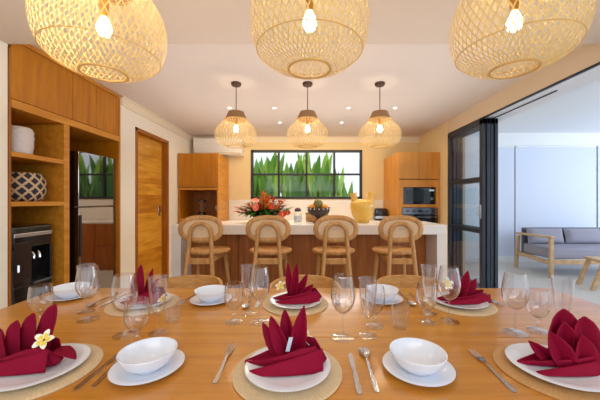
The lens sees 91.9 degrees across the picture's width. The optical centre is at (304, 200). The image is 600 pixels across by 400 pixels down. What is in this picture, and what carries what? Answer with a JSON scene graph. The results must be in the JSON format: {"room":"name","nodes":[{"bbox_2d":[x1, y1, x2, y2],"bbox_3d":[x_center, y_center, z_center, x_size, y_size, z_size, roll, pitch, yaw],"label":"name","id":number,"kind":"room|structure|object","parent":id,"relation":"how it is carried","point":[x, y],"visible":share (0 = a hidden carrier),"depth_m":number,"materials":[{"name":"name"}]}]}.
{"room":"dining room","nodes":[
{"label":"dining room","id":0,"kind":"room"},
{"bbox_2d":[0,41,192,308],"bbox_3d":[-2.775,-0.010,2.300,0.750,2.720,7.800,0,0,0],"label":"wall","id":1,"kind":"structure","parent":0,"point":[129,119],"depth_m":3.86,"materials":[{"name":"paint"}]},
{"bbox_2d":[135,127,168,283],"bbox_3d":[-2.464,0.150,4.595,0.152,2.400,0.990,0,0,0],"label":"door","id":2,"kind":"structure","parent":1,"relation":"in","point":[151,151],"depth_m":4.71,"materials":[{"name":"brown wood"}]},
{"bbox_2d":[0,0,599,43],"bbox_3d":[-0.380,-1.377,0.370,5.640,0.225,3.940,0,0,0],"label":"ceiling","id":3,"kind":"structure","parent":1,"relation":"attached to","point":[185,21],"depth_m":2.06,"materials":[{"name":"paint"}]},
{"bbox_2d":[26,0,166,82],"bbox_3d":[-1.000,-0.947,1.445,0.569,0.636,0.568,0,0,15],"label":"pendant lamp","id":4,"kind":"object","parent":3,"relation":"hanging from","point":[103,27],"visible":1,"depth_m":1.39,"materials":[{"name":"beige wicker"}]},
{"bbox_2d":[99,0,108,16],"bbox_3d":[-1.000,-1.030,1.445,0.040,0.231,0.040,0,0,0],"label":"socket","id":5,"kind":"object","parent":4,"relation":"attached to","point":[104,13],"depth_m":1.43,"materials":[{"name":"gold metal"}]},
{"bbox_2d":[193,143,418,219],"bbox_3d":[-0.280,-0.010,6.275,5.840,2.720,0.150,0,0,0],"label":"wall","id":6,"kind":"structure","parent":0,"point":[239,168],"depth_m":6.20,"materials":[{"name":"paint"}]},
{"bbox_2d":[193,138,243,156],"bbox_3d":[-1.800,-1.129,6.081,1.000,0.362,0.237,0,0,0],"label":"air conditioner","id":7,"kind":"object","parent":6,"relation":"attached to","point":[201,145],"visible":0.69,"depth_m":5.99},
{"bbox_2d":[121,96,419,142],"bbox_3d":[0.020,-1.310,4.990,4.840,0.120,2.420,0,0,0],"label":"trim","id":8,"kind":"structure","parent":6,"relation":"attached to","point":[127,103],"depth_m":6.17,"materials":[{"name":"paint"}]},
{"bbox_2d":[229,200,382,219],"bbox_3d":[0.025,0.188,6.194,3.290,0.425,0.012,0,0,0],"label":"backsplash","id":9,"kind":"structure","parent":6,"relation":"attached to","point":[338,207],"depth_m":6.19,"materials":[{"name":"tile"}]},
{"bbox_2d":[251,150,361,198],"bbox_3d":[0.033,-0.568,6.220,2.375,1.045,0.080,0,0,0],"label":"window","id":10,"kind":"structure","parent":6,"relation":"in","point":[306,152],"depth_m":6.19,"materials":[{"name":"black metal"}]},
{"bbox_2d":[31,44,583,136],"bbox_3d":[-0.380,-1.430,4.370,5.640,0.120,4.060,0,0,0],"label":"ceiling","id":11,"kind":"structure","parent":0,"point":[193,91],"depth_m":3.47,"materials":[{"name":"paint"}]},
{"bbox_2d":[215,81,256,147],"bbox_3d":[-0.800,-0.999,3.370,0.481,0.740,0.481,0,0,0],"label":"pendant lamp","id":12,"kind":"object","parent":11,"relation":"hanging from","point":[237,117],"visible":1,"depth_m":3.31,"materials":[{"name":"beige wicker"}]},
{"bbox_2d":[287,81,327,147],"bbox_3d":[0.030,-0.999,3.370,0.481,0.740,0.481,0,0,0],"label":"pendant lamp","id":13,"kind":"object","parent":11,"relation":"hanging from","point":[305,117],"visible":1,"depth_m":3.31,"materials":[{"name":"beige wicker"}]},
{"bbox_2d":[250,0,369,79],"bbox_3d":[0.022,-0.947,1.400,0.569,0.636,0.568,0,0,15],"label":"pendant lamp","id":14,"kind":"object","parent":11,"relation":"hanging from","point":[308,18],"visible":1,"depth_m":1.32,"materials":[{"name":"beige wicker"}]},
{"bbox_2d":[305,0,313,11],"bbox_3d":[0.022,-1.030,1.400,0.040,0.231,0.040,0,0,0],"label":"socket","id":15,"kind":"object","parent":14,"relation":"attached to","point":[311,4],"depth_m":1.38,"materials":[{"name":"gold metal"}]},
{"bbox_2d":[359,81,401,147],"bbox_3d":[0.870,-0.999,3.370,0.481,0.740,0.481,0,0,0],"label":"pendant lamp","id":16,"kind":"object","parent":11,"relation":"hanging from","point":[378,117],"visible":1,"depth_m":3.30,"materials":[{"name":"beige wicker"}]},
{"bbox_2d":[449,0,597,79],"bbox_3d":[1.010,-0.947,1.400,0.569,0.636,0.568,0,0,15],"label":"pendant lamp","id":17,"kind":"object","parent":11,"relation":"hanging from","point":[514,22],"visible":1,"depth_m":1.35,"materials":[{"name":"beige wicker"}]},
{"bbox_2d":[509,0,518,10],"bbox_3d":[1.010,-1.030,1.400,0.040,0.231,0.040,0,0,0],"label":"socket","id":18,"kind":"object","parent":17,"relation":"attached to","point":[516,6],"depth_m":1.39,"materials":[{"name":"gold metal"}]},
{"bbox_2d":[159,262,599,304],"bbox_3d":[2.650,1.400,2.500,11.700,0.100,8.200,0,0,0],"label":"floor","id":19,"kind":"structure","parent":0,"point":[536,272],"depth_m":5.12,"materials":[{"name":"tile"}]},
{"bbox_2d":[11,223,51,304],"bbox_3d":[-2.625,0.782,2.620,0.390,1.135,0.390,0,0,0],"label":"water dispenser","id":20,"kind":"object","parent":19,"relation":"on","point":[31,245],"visible":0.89,"depth_m":2.59,"materials":[{"name":"black plastic"}]},
{"bbox_2d":[31,276,51,283],"bbox_3d":[-2.495,0.735,2.697,0.130,0.020,0.185,0,0,0],"label":"drip tray","id":21,"kind":"object","parent":20,"relation":"on","point":[35,279],"depth_m":2.71,"materials":[{"name":"metal"}]},
{"bbox_2d":[8,44,120,305],"bbox_3d":[-2.719,-0.007,3.053,0.662,2.715,1.415,0,0,0],"label":"tall cabinet","id":22,"kind":"object","parent":19,"relation":"on","point":[66,110],"visible":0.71,"depth_m":2.88,"materials":[{"name":"brown wood"}]},
{"bbox_2d":[11,125,34,154],"bbox_3d":[-2.510,-0.525,2.530,0.223,0.236,0.223,0,0,0],"label":"ceramic vase","id":23,"kind":"object","parent":22,"relation":"on","point":[22,138],"visible":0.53,"depth_m":2.48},
{"bbox_2d":[11,172,46,201],"bbox_3d":[-2.600,-0.125,2.660,0.348,0.260,0.348,0,0,0],"label":"basket","id":24,"kind":"object","parent":22,"relation":"on","point":[25,186],"visible":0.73,"depth_m":2.58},
{"bbox_2d":[11,202,63,206],"bbox_3d":[-2.712,0.025,2.620,0.636,0.040,0.515,0,0,0],"label":"shelf","id":25,"kind":"object","parent":22,"relation":"attached to","point":[13,204],"depth_m":2.66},
{"bbox_2d":[11,151,63,163],"bbox_3d":[-2.712,-0.387,2.620,0.636,0.040,0.515,0,0,0],"label":"shelf","id":26,"kind":"object","parent":22,"relation":"attached to","point":[16,157],"depth_m":2.66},
{"bbox_2d":[69,151,114,287],"bbox_3d":[-2.703,0.405,3.415,0.585,1.890,0.610,0,0,0],"label":"refrigerator","id":27,"kind":"object","parent":19,"relation":"on","point":[91,176],"visible":0.4,"depth_m":3.30,"materials":[{"name":"black metal"}]},
{"bbox_2d":[157,275,222,287],"bbox_3d":[-0.930,0.997,2.262,0.567,0.709,0.524,0,0,0],"label":"dining chair","id":28,"kind":"object","parent":19,"relation":"on","point":[186,281],"visible":0.19,"depth_m":2.47,"materials":[{"name":"brown wood"}]},
{"bbox_2d":[178,153,227,223],"bbox_3d":[-2.009,0.225,5.810,0.758,2.250,0.740,0,0,0],"label":"tall cabinet","id":29,"kind":"object","parent":19,"relation":"on","point":[200,175],"visible":0.5,"depth_m":5.46,"materials":[{"name":"brown wood"}]},
{"bbox_2d":[178,215,230,287],"bbox_3d":[-1.106,0.752,3.248,0.489,1.202,0.619,0,0,0],"label":"bar stool","id":30,"kind":"object","parent":19,"relation":"on","point":[196,228],"visible":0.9,"depth_m":3.08,"materials":[{"name":"brown wood"}]},
{"bbox_2d":[245,215,291,287],"bbox_3d":[-0.392,0.752,3.248,0.489,1.202,0.619,0,0,0],"label":"bar stool","id":31,"kind":"object","parent":19,"relation":"on","point":[263,228],"visible":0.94,"depth_m":3.08,"materials":[{"name":"brown wood"}]},
{"bbox_2d":[0,288,599,399],"bbox_3d":[0.005,0.975,1.330,3.390,0.750,1.340,0,0,0],"label":"dining table","id":32,"kind":"object","parent":19,"relation":"on","point":[204,334],"visible":0.6,"depth_m":1.31,"materials":[{"name":"brown wood"}]},
{"bbox_2d":[0,343,103,399],"bbox_3d":[-0.940,0.596,1.020,0.381,0.008,0.381,0,0,37],"label":"placemat","id":33,"kind":"object","parent":32,"relation":"on","point":[42,389],"visible":0.37,"depth_m":0.95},
{"bbox_2d":[0,343,90,391],"bbox_3d":[-0.940,0.581,1.020,0.300,0.018,0.300,0,0,0],"label":"dinner plate","id":34,"kind":"object","parent":33,"relation":"on","point":[7,383],"visible":0.6,"depth_m":0.97,"materials":[{"name":"white ceramic"}]},
{"bbox_2d":[0,304,76,376],"bbox_3d":[-0.989,0.480,1.022,0.324,0.207,0.129,0,0,0],"label":"napkin","id":35,"kind":"object","parent":34,"relation":"on","point":[17,354],"visible":0.97,"depth_m":1.04,"materials":[{"name":"red fabric"}]},
{"bbox_2d":[32,329,54,348],"bbox_3d":[-0.865,0.458,0.960,0.060,0.051,0.042,0,0,-22],"label":"flower","id":36,"kind":"object","parent":35,"relation":"on","point":[39,337],"visible":1,"depth_m":0.96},
{"bbox_2d":[45,289,94,300],"bbox_3d":[-1.460,0.591,1.810,0.242,0.018,0.242,0,0,0],"label":"plate","id":37,"kind":"object","parent":32,"relation":"on","point":[87,292],"visible":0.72,"depth_m":1.77,"materials":[{"name":"white ceramic"}]},
{"bbox_2d":[51,282,89,298],"bbox_3d":[-1.460,0.562,1.810,0.193,0.064,0.193,0,0,-25],"label":"soup bowl","id":38,"kind":"object","parent":37,"relation":"on","point":[67,290],"visible":0.96,"depth_m":1.79,"materials":[{"name":"white ceramic"}]},
{"bbox_2d":[73,353,117,390],"bbox_3d":[-0.727,0.596,1.040,0.021,0.005,0.250,0,0,0],"label":"knife","id":39,"kind":"object","parent":32,"relation":"on","point":[87,379],"visible":0.79,"depth_m":0.99,"materials":[{"name":"metal"}]},
{"bbox_2d":[91,360,116,386],"bbox_3d":[-0.695,0.594,1.067,0.043,0.010,0.269,0,0,-5],"label":"spoon","id":40,"kind":"object","parent":32,"relation":"on","point":[101,377],"visible":0.35,"depth_m":0.97,"materials":[{"name":"metal"}]},
{"bbox_2d":[104,293,178,316],"bbox_3d":[-0.940,0.596,1.690,0.381,0.008,0.381,0,0,-37],"label":"placemat","id":41,"kind":"object","parent":32,"relation":"on","point":[109,309],"visible":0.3,"depth_m":1.58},
{"bbox_2d":[113,292,171,308],"bbox_3d":[-0.940,0.581,1.690,0.300,0.018,0.300,0,0,0],"label":"dinner plate","id":42,"kind":"object","parent":41,"relation":"on","point":[117,304],"visible":0.44,"depth_m":1.62,"materials":[{"name":"white ceramic"}]},
{"bbox_2d":[120,265,166,304],"bbox_3d":[-0.940,0.481,1.692,0.261,0.206,0.128,0,0,0],"label":"napkin","id":43,"kind":"object","parent":42,"relation":"on","point":[156,292],"visible":0.9,"depth_m":1.71,"materials":[{"name":"red fabric"}]},
{"bbox_2d":[107,349,184,385],"bbox_3d":[-0.560,0.591,1.036,0.242,0.018,0.242,0,0,0],"label":"plate","id":44,"kind":"object","parent":32,"relation":"on","point":[116,374],"visible":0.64,"depth_m":0.99,"materials":[{"name":"white ceramic"}]},
{"bbox_2d":[116,337,177,374],"bbox_3d":[-0.560,0.562,1.036,0.193,0.064,0.193,0,0,-25],"label":"soup bowl","id":45,"kind":"object","parent":44,"relation":"on","point":[147,356],"visible":1,"depth_m":1.07,"materials":[{"name":"white ceramic"}]},
{"bbox_2d":[190,293,231,305],"bbox_3d":[-0.562,0.591,1.740,0.242,0.018,0.242,0,0,0],"label":"plate","id":46,"kind":"object","parent":32,"relation":"on","point":[194,300],"visible":0.59,"depth_m":1.71,"materials":[{"name":"white ceramic"}]},
{"bbox_2d":[194,285,227,302],"bbox_3d":[-0.562,0.562,1.740,0.193,0.064,0.193,0,0,-25],"label":"soup bowl","id":47,"kind":"object","parent":46,"relation":"on","point":[209,293],"visible":0.94,"depth_m":1.75,"materials":[{"name":"white ceramic"}]},
{"bbox_2d":[213,344,234,383],"bbox_3d":[-0.298,0.594,1.075,0.026,0.008,0.250,0,0,-1],"label":"fork","id":48,"kind":"object","parent":32,"relation":"on","point":[216,379],"visible":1,"depth_m":1.05,"materials":[{"name":"metal"}]},
{"bbox_2d":[232,347,342,399],"bbox_3d":[-0.060,0.596,1.020,0.381,0.008,0.381,0,0,37],"label":"placemat","id":49,"kind":"object","parent":32,"relation":"on","point":[245,388],"visible":0.36,"depth_m":0.92,"materials":[{"name":"wicker"}]},
{"bbox_2d":[244,347,330,391],"bbox_3d":[-0.060,0.581,1.020,0.300,0.018,0.300,0,0,0],"label":"dinner plate","id":50,"kind":"object","parent":49,"relation":"on","point":[301,382],"visible":0.53,"depth_m":0.94,"materials":[{"name":"white ceramic"}]},
{"bbox_2d":[245,305,326,376],"bbox_3d":[-0.069,0.481,1.022,0.294,0.206,0.129,0,0,0],"label":"napkin","id":51,"kind":"object","parent":50,"relation":"on","point":[288,353],"visible":1,"depth_m":1.03,"materials":[{"name":"red fabric"}]},
{"bbox_2d":[263,296,327,315],"bbox_3d":[-0.055,0.596,1.695,0.381,0.008,0.381,0,0,-37],"label":"placemat","id":52,"kind":"object","parent":32,"relation":"on","point":[267,305],"visible":0.27,"depth_m":1.59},
{"bbox_2d":[270,292,320,308],"bbox_3d":[-0.055,0.581,1.695,0.300,0.018,0.300,0,0,0],"label":"dinner plate","id":53,"kind":"object","parent":52,"relation":"on","point":[273,301],"visible":0.44,"depth_m":1.62,"materials":[{"name":"white ceramic"}]},
{"bbox_2d":[273,262,321,303],"bbox_3d":[-0.045,0.476,1.697,0.291,0.216,0.128,0,0,0],"label":"napkin","id":54,"kind":"object","parent":53,"relation":"on","point":[297,292],"visible":1,"depth_m":1.71,"materials":[{"name":"red fabric"}]},
{"bbox_2d":[331,273,354,336],"bbox_3d":[0.166,0.463,1.270,0.106,0.273,0.106,0,0,0],"label":"wine glass","id":55,"kind":"object","parent":32,"relation":"on","point":[345,273],"visible":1,"depth_m":1.26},
{"bbox_2d":[331,273,354,313],"bbox_3d":[0.166,0.409,1.270,0.106,0.165,0.106,0,0,0],"label":"glass bowl","id":56,"kind":"object","parent":55,"relation":"on","point":[345,273],"depth_m":1.26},
{"bbox_2d":[348,352,361,394],"bbox_3d":[0.173,0.596,1.020,0.021,0.005,0.250,0,0,2],"label":"knife","id":57,"kind":"object","parent":32,"relation":"on","point":[350,356],"visible":1,"depth_m":0.99,"materials":[{"name":"metal"}]},
{"bbox_2d":[359,347,379,392],"bbox_3d":[0.230,0.594,1.040,0.043,0.010,0.269,0,0,2],"label":"spoon","id":58,"kind":"object","parent":32,"relation":"on","point":[364,351],"visible":1,"depth_m":1.04,"materials":[{"name":"metal"}]},
{"bbox_2d":[359,347,369,355],"bbox_3d":[0.233,0.594,1.138,0.043,0.010,0.072,0,0,2],"label":"bowl","id":59,"kind":"object","parent":58,"relation":"on","point":[363,351],"depth_m":1.14,"materials":[{"name":"metal"}]},
{"bbox_2d":[362,292,402,303],"bbox_3d":[0.467,0.591,1.757,0.242,0.018,0.242,0,0,0],"label":"plate","id":60,"kind":"object","parent":32,"relation":"on","point":[366,296],"visible":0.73,"depth_m":1.73,"materials":[{"name":"white ceramic"}]},
{"bbox_2d":[366,284,398,301],"bbox_3d":[0.467,0.562,1.757,0.193,0.064,0.193,0,0,-25],"label":"soup bowl","id":61,"kind":"object","parent":60,"relation":"on","point":[391,292],"visible":0.98,"depth_m":1.77,"materials":[{"name":"white ceramic"}]},
{"bbox_2d":[382,351,455,386],"bbox_3d":[0.400,0.591,1.030,0.242,0.018,0.242,0,0,0],"label":"plate","id":62,"kind":"object","parent":32,"relation":"on","point":[446,375],"visible":0.6,"depth_m":0.98,"materials":[{"name":"white ceramic"}]},
{"bbox_2d":[389,338,447,375],"bbox_3d":[0.400,0.562,1.030,0.193,0.064,0.193,0,0,25],"label":"soup bowl","id":63,"kind":"object","parent":62,"relation":"on","point":[418,357],"visible":1,"depth_m":1.06,"materials":[{"name":"white ceramic"}]},
{"bbox_2d":[423,294,497,316],"bbox_3d":[0.895,0.596,1.690,0.381,0.008,0.381,0,0,37],"label":"placemat","id":64,"kind":"object","parent":32,"relation":"on","point":[491,309],"visible":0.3,"depth_m":1.58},
{"bbox_2d":[431,291,488,308],"bbox_3d":[0.895,0.581,1.690,0.300,0.018,0.300,0,0,0],"label":"dinner plate","id":65,"kind":"object","parent":64,"relation":"on","point":[435,295],"visible":0.54,"depth_m":1.62,"materials":[{"name":"white ceramic"}]},
{"bbox_2d":[436,271,491,304],"bbox_3d":[0.927,0.498,1.692,0.306,0.172,0.128,0,0,0],"label":"napkin","id":66,"kind":"object","parent":65,"relation":"on","point":[468,294],"visible":0.97,"depth_m":1.70,"materials":[{"name":"red fabric"}]},
{"bbox_2d":[469,349,516,392],"bbox_3d":[0.660,0.594,1.030,0.026,0.008,0.250,0,0,2],"label":"fork","id":67,"kind":"object","parent":32,"relation":"on","point":[474,354],"visible":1,"depth_m":1.00,"materials":[{"name":"metal"}]},
{"bbox_2d":[492,343,599,399],"bbox_3d":[0.885,0.596,1.020,0.381,0.008,0.381,0,0,37],"label":"placemat","id":68,"kind":"object","parent":32,"relation":"on","point":[552,390],"visible":0.34,"depth_m":0.94,"materials":[{"name":"wicker"}]},
{"bbox_2d":[505,343,599,391],"bbox_3d":[0.885,0.581,1.020,0.300,0.018,0.300,0,0,0],"label":"dinner plate","id":69,"kind":"object","parent":68,"relation":"on","point":[513,352],"visible":0.51,"depth_m":0.96,"materials":[{"name":"white ceramic"}]},
{"bbox_2d":[517,308,599,376],"bbox_3d":[0.936,0.492,1.026,0.354,0.183,0.136,0,0,0],"label":"napkin","id":70,"kind":"object","parent":69,"relation":"on","point":[573,344],"visible":1,"depth_m":1.01,"materials":[{"name":"red fabric"}]},
{"bbox_2d":[226,220,375,220],"bbox_3d":[0.025,0.875,5.902,3.290,0.950,0.567,0,0,0],"label":"countertop","id":71,"kind":"structure","parent":19,"relation":"on","point":[226,220],"depth_m":5.95,"materials":[{"name":"white stone"}]},
{"bbox_2d":[373,208,387,220],"bbox_3d":[1.530,0.268,5.858,0.280,0.244,0.184,0,0,0],"label":"toaster","id":72,"kind":"object","parent":71,"relation":"on","point":[379,214],"visible":0.88,"depth_m":5.77,"materials":[{"name":"black plastic"}]},
{"bbox_2d":[269,275,340,287],"bbox_3d":[0.000,0.997,2.262,0.567,0.709,0.524,0,0,0],"label":"dining chair","id":73,"kind":"object","parent":19,"relation":"on","point":[318,281],"visible":0.09,"depth_m":2.44,"materials":[{"name":"brown wood"}]},
{"bbox_2d":[171,221,446,287],"bbox_3d":[0.049,0.820,3.850,3.331,1.060,0.700,0,0,0],"label":"kitchen island","id":74,"kind":"object","parent":19,"relation":"on","point":[431,247],"visible":0.27,"depth_m":3.82,"materials":[{"name":"white stone"}]},
{"bbox_2d":[171,221,446,234],"bbox_3d":[0.049,0.347,3.850,3.331,0.115,0.700,0,0,0],"label":"island countertop","id":75,"kind":"structure","parent":74,"relation":"on","point":[229,227],"depth_m":3.50,"materials":[{"name":"white stone"}]},
{"bbox_2d":[233,190,291,217],"bbox_3d":[-0.532,0.065,3.911,0.822,0.450,0.601,0,0,0],"label":"flower arrangement","id":76,"kind":"object","parent":75,"relation":"on","point":[263,206],"visible":0.9,"depth_m":3.77,"materials":[{"name":"plant"}]},
{"bbox_2d":[305,212,328,221],"bbox_3d":[0.170,0.225,4.121,0.330,0.130,0.118,0,0,0],"label":"wooden box","id":77,"kind":"object","parent":75,"relation":"on","point":[309,218],"visible":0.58,"depth_m":4.07,"materials":[{"name":"brown wood"}]},
{"bbox_2d":[306,207,330,222],"bbox_3d":[0.180,0.185,3.860,0.334,0.210,0.334,0,0,0],"label":"fruit bowl","id":78,"kind":"object","parent":75,"relation":"on","point":[319,212],"visible":0.76,"depth_m":3.75,"materials":[{"name":"ceramic"}]},
{"bbox_2d":[313,190,322,208],"bbox_3d":[0.175,-0.014,3.860,0.129,0.278,0.127,0,0,0],"label":"pineapple","id":79,"kind":"object","parent":78,"relation":"in","point":[317,203],"visible":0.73,"depth_m":3.81,"materials":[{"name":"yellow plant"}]},
{"bbox_2d":[350,192,374,222],"bbox_3d":[0.775,0.086,3.920,0.324,0.409,0.324,0,0,27],"label":"vase","id":80,"kind":"object","parent":75,"relation":"on","point":[362,210],"visible":0.99,"depth_m":3.81,"materials":[{"name":"ceramic"}]},
{"bbox_2d":[312,215,358,287],"bbox_3d":[0.328,0.752,3.248,0.489,1.202,0.619,0,0,0],"label":"bar stool","id":81,"kind":"object","parent":19,"relation":"on","point":[330,228],"visible":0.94,"depth_m":3.08,"materials":[{"name":"brown wood"}]},
{"bbox_2d":[372,215,423,283],"bbox_3d":[1.016,0.752,3.248,0.489,1.202,0.619,0,0,0],"label":"bar stool","id":82,"kind":"object","parent":19,"relation":"on","point":[395,228],"visible":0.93,"depth_m":3.08,"materials":[{"name":"brown wood"}]},
{"bbox_2d":[384,152,439,223],"bbox_3d":[2.058,0.233,5.705,0.756,2.235,0.950,0,0,0],"label":"tall cabinet","id":83,"kind":"object","parent":19,"relation":"on","point":[401,169],"visible":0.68,"depth_m":5.24,"materials":[{"name":"brown wood"}]},
{"bbox_2d":[403,187,435,203],"bbox_3d":[2.068,-0.095,5.455,0.582,0.306,0.490,0,0,0],"label":"microwave oven","id":84,"kind":"object","parent":83,"relation":"in","point":[411,195],"visible":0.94,"depth_m":5.23,"materials":[{"name":"black plastic"}]},
{"bbox_2d":[402,207,437,222],"bbox_3d":[2.068,0.422,5.452,0.642,0.605,0.596,0,0,0],"label":"oven","id":85,"kind":"object","parent":83,"relation":"in","point":[426,214],"visible":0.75,"depth_m":5.21,"materials":[{"name":"black metal"}]},
{"bbox_2d":[376,275,448,287],"bbox_3d":[0.840,0.997,2.262,0.567,0.709,0.524,0,0,0],"label":"dining chair","id":86,"kind":"object","parent":19,"relation":"on","point":[398,281],"visible":0.11,"depth_m":2.47,"materials":[{"name":"brown wood"}]},
{"bbox_2d":[514,227,599,277],"bbox_3d":[5.345,0.941,5.495,2.155,0.822,0.910,0,0,0],"label":"sofa","id":87,"kind":"object","parent":19,"relation":"on","point":[552,251],"visible":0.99,"depth_m":5.21,"materials":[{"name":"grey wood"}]},
{"bbox_2d":[526,228,564,243],"bbox_3d":[4.720,0.687,5.703,0.720,0.293,0.193,0,0,0],"label":"sofa cushion","id":88,"kind":"object","parent":87,"relation":"on","point":[557,232],"visible":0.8,"depth_m":5.64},
{"bbox_2d":[524,243,599,258],"bbox_3d":[5.345,0.930,5.440,2.010,0.190,0.680,0,0,0],"label":"seat cushion","id":89,"kind":"object","parent":87,"relation":"on","point":[561,251],"depth_m":5.19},
{"bbox_2d":[563,228,599,243],"bbox_3d":[5.460,0.687,5.703,0.720,0.293,0.193,0,0,0],"label":"sofa cushion","id":90,"kind":"object","parent":87,"relation":"on","point":[572,235],"visible":1,"depth_m":5.63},
{"bbox_2d":[576,256,599,290],"bbox_3d":[5.065,1.126,4.353,1.424,0.461,0.420,0,0,17],"label":"coffee table","id":91,"kind":"object","parent":19,"relation":"on","point":[589,259],"visible":1,"depth_m":4.62,"materials":[{"name":"brown wood"}]},
{"bbox_2d":[419,121,464,276],"bbox_3d":[2.590,-0.010,5.655,0.300,2.720,1.390,0,0,0],"label":"wall","id":92,"kind":"structure","parent":0,"point":[435,140],"depth_m":5.11,"materials":[{"name":"paint"}]},
{"bbox_2d":[448,118,485,287],"bbox_3d":[2.417,0.107,4.435,0.089,2.465,0.970,0,0,0],"label":"door","id":93,"kind":"structure","parent":92,"relation":"in","point":[481,124],"depth_m":4.02,"materials":[{"name":"grey metal"}]},
{"bbox_2d":[452,118,489,287],"bbox_3d":[2.495,0.107,4.420,0.042,2.465,0.960,0,0,0],"label":"door","id":94,"kind":"structure","parent":92,"relation":"in","point":[487,119],"depth_m":3.95,"materials":[{"name":"grey metal"}]},
{"bbox_2d":[456,118,493,287],"bbox_3d":[2.550,0.107,4.425,0.042,2.465,0.950,0,0,0],"label":"door","id":95,"kind":"structure","parent":92,"relation":"in","point":[491,119],"depth_m":3.95,"materials":[{"name":"grey metal"}]},
{"bbox_2d":[459,118,497,287],"bbox_3d":[2.605,0.107,4.420,0.042,2.465,0.960,0,0,0],"label":"door","id":96,"kind":"structure","parent":92,"relation":"in","point":[495,119],"depth_m":3.95,"materials":[{"name":"grey metal"}]},
{"bbox_2d":[448,44,599,132],"bbox_3d":[2.620,-1.323,1.680,0.360,0.335,6.560,0,0,0],"label":"trim","id":97,"kind":"structure","parent":92,"relation":"attached to","point":[584,56],"depth_m":3.08,"materials":[{"name":"paint"}]},
{"bbox_2d":[448,62,599,133],"bbox_3d":[2.528,-1.145,1.675,0.168,0.019,6.550,0,0,0],"label":"trim","id":98,"kind":"structure","parent":92,"relation":"attached to","point":[598,63],"depth_m":3.13,"materials":[{"name":"black metal"}]},
{"bbox_2d":[485,65,599,121],"bbox_3d":[2.636,-1.151,1.677,0.328,0.008,6.555,0,0,0],"label":"trim","id":99,"kind":"structure","parent":92,"relation":"attached to","point":[590,76],"depth_m":3.07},
{"bbox_2d":[465,133,599,256],"bbox_3d":[5.650,-0.150,6.575,5.700,3.000,0.150,0,0,0],"label":"wall","id":100,"kind":"structure","parent":0,"point":[471,141],"depth_m":6.50,"materials":[{"name":"paint"}]},
{"bbox_2d":[498,145,514,257],"bbox_3d":[4.442,0.009,6.475,0.445,2.502,0.044,0,0,0],"label":"roller blind","id":101,"kind":"object","parent":100,"relation":"attached to","point":[505,152],"visible":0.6,"depth_m":6.47,"materials":[{"name":"fabric"}]},
{"bbox_2d":[465,257,585,261],"bbox_3d":[5.650,1.308,6.440,5.700,0.085,0.120,0,0,0],"label":"baseboard","id":102,"kind":"structure","parent":100,"relation":"attached to","point":[467,259],"depth_m":6.38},
{"bbox_2d":[515,145,595,257],"bbox_3d":[5.590,0.009,6.475,1.780,2.502,0.044,0,0,0],"label":"roller blind","id":103,"kind":"object","parent":100,"relation":"attached to","point":[555,184],"visible":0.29,"depth_m":6.47,"materials":[{"name":"fabric"}]},
{"bbox_2d":[597,145,599,226],"bbox_3d":[7.420,0.009,6.475,1.760,2.502,0.044,0,0,0],"label":"roller blind","id":104,"kind":"object","parent":100,"relation":"attached to","point":[598,146],"visible":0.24,"depth_m":6.47,"materials":[{"name":"fabric"}]},
{"bbox_2d":[476,80,599,132],"bbox_3d":[5.650,-1.590,3.575,5.700,0.120,6.150,0,0,0],"label":"ceiling","id":105,"kind":"structure","parent":0,"point":[577,111],"depth_m":5.25,"materials":[{"name":"paint"}]},
{"label":"outside","id":106,"kind":"structure","parent":0,"visible":0},
{"bbox_3d":[0.000,1.420,8.600,9.000,0.100,3.800,0,0,0],"label":"ground","id":107,"kind":"structure","parent":106,"visible":0},
{"bbox_2d":[254,162,261,196],"bbox_3d":[-1.404,0.124,6.981,0.828,2.498,0.385,0,0,0],"label":"banana plant","id":108,"kind":"object","parent":107,"relation":"on","point":[257,168],"visible":0.05,"depth_m":6.81,"materials":[{"name":"green plant"}]},
{"bbox_2d":[254,158,268,196],"bbox_3d":[-1.069,0.147,7.050,0.858,2.451,0.398,0,0,-18],"label":"banana plant","id":109,"kind":"object","parent":107,"relation":"on","point":[256,161],"visible":0.08,"depth_m":7.00,"materials":[{"name":"green plant"}]},
{"bbox_2d":[256,153,288,196],"bbox_3d":[-0.785,0.078,6.970,0.727,2.588,0.490,0,0,-32],"label":"banana plant","id":110,"kind":"object","parent":107,"relation":"on","point":[270,187],"visible":0.43,"depth_m":6.86,"materials":[{"name":"green plant"}]},
{"bbox_2d":[266,154,302,196],"bbox_3d":[-0.471,0.105,7.078,0.845,2.535,0.504,0,0,17],"label":"banana plant","id":111,"kind":"object","parent":107,"relation":"on","point":[285,179],"visible":0.26,"depth_m":6.99,"materials":[{"name":"green plant"}]},
{"bbox_2d":[289,161,313,196],"bbox_3d":[-0.133,0.197,6.984,0.712,2.350,0.462,0,0,18],"label":"banana plant","id":112,"kind":"object","parent":107,"relation":"on","point":[294,190],"visible":0.34,"depth_m":6.83,"materials":[{"name":"green plant"}]},
{"bbox_2d":[297,153,320,196],"bbox_3d":[0.144,0.051,7.136,0.754,2.643,0.586,0,0,29],"label":"banana plant","id":113,"kind":"object","parent":107,"relation":"on","point":[316,167],"visible":0.05,"depth_m":7.06,"materials":[{"name":"green plant"}]},
{"bbox_2d":[301,153,336,196],"bbox_3d":[0.346,0.092,6.929,0.860,2.560,0.469,0,0,0],"label":"banana plant","id":114,"kind":"object","parent":107,"relation":"on","point":[322,185],"visible":0.46,"depth_m":6.82,"materials":[{"name":"green plant"}]},
{"bbox_2d":[320,167,344,196],"bbox_3d":[0.631,0.206,7.126,0.694,2.333,0.464,0,0,0],"label":"banana plant","id":115,"kind":"object","parent":107,"relation":"on","point":[338,182],"visible":0.13,"depth_m":6.98,"materials":[{"name":"green plant"}]},
{"bbox_2d":[337,185,351,196],"bbox_3d":[1.030,0.482,6.921,0.732,1.781,0.435,0,0,0],"label":"banana plant","id":116,"kind":"object","parent":107,"relation":"on","point":[342,194],"visible":0.1,"depth_m":6.83,"materials":[{"name":"green plant"}]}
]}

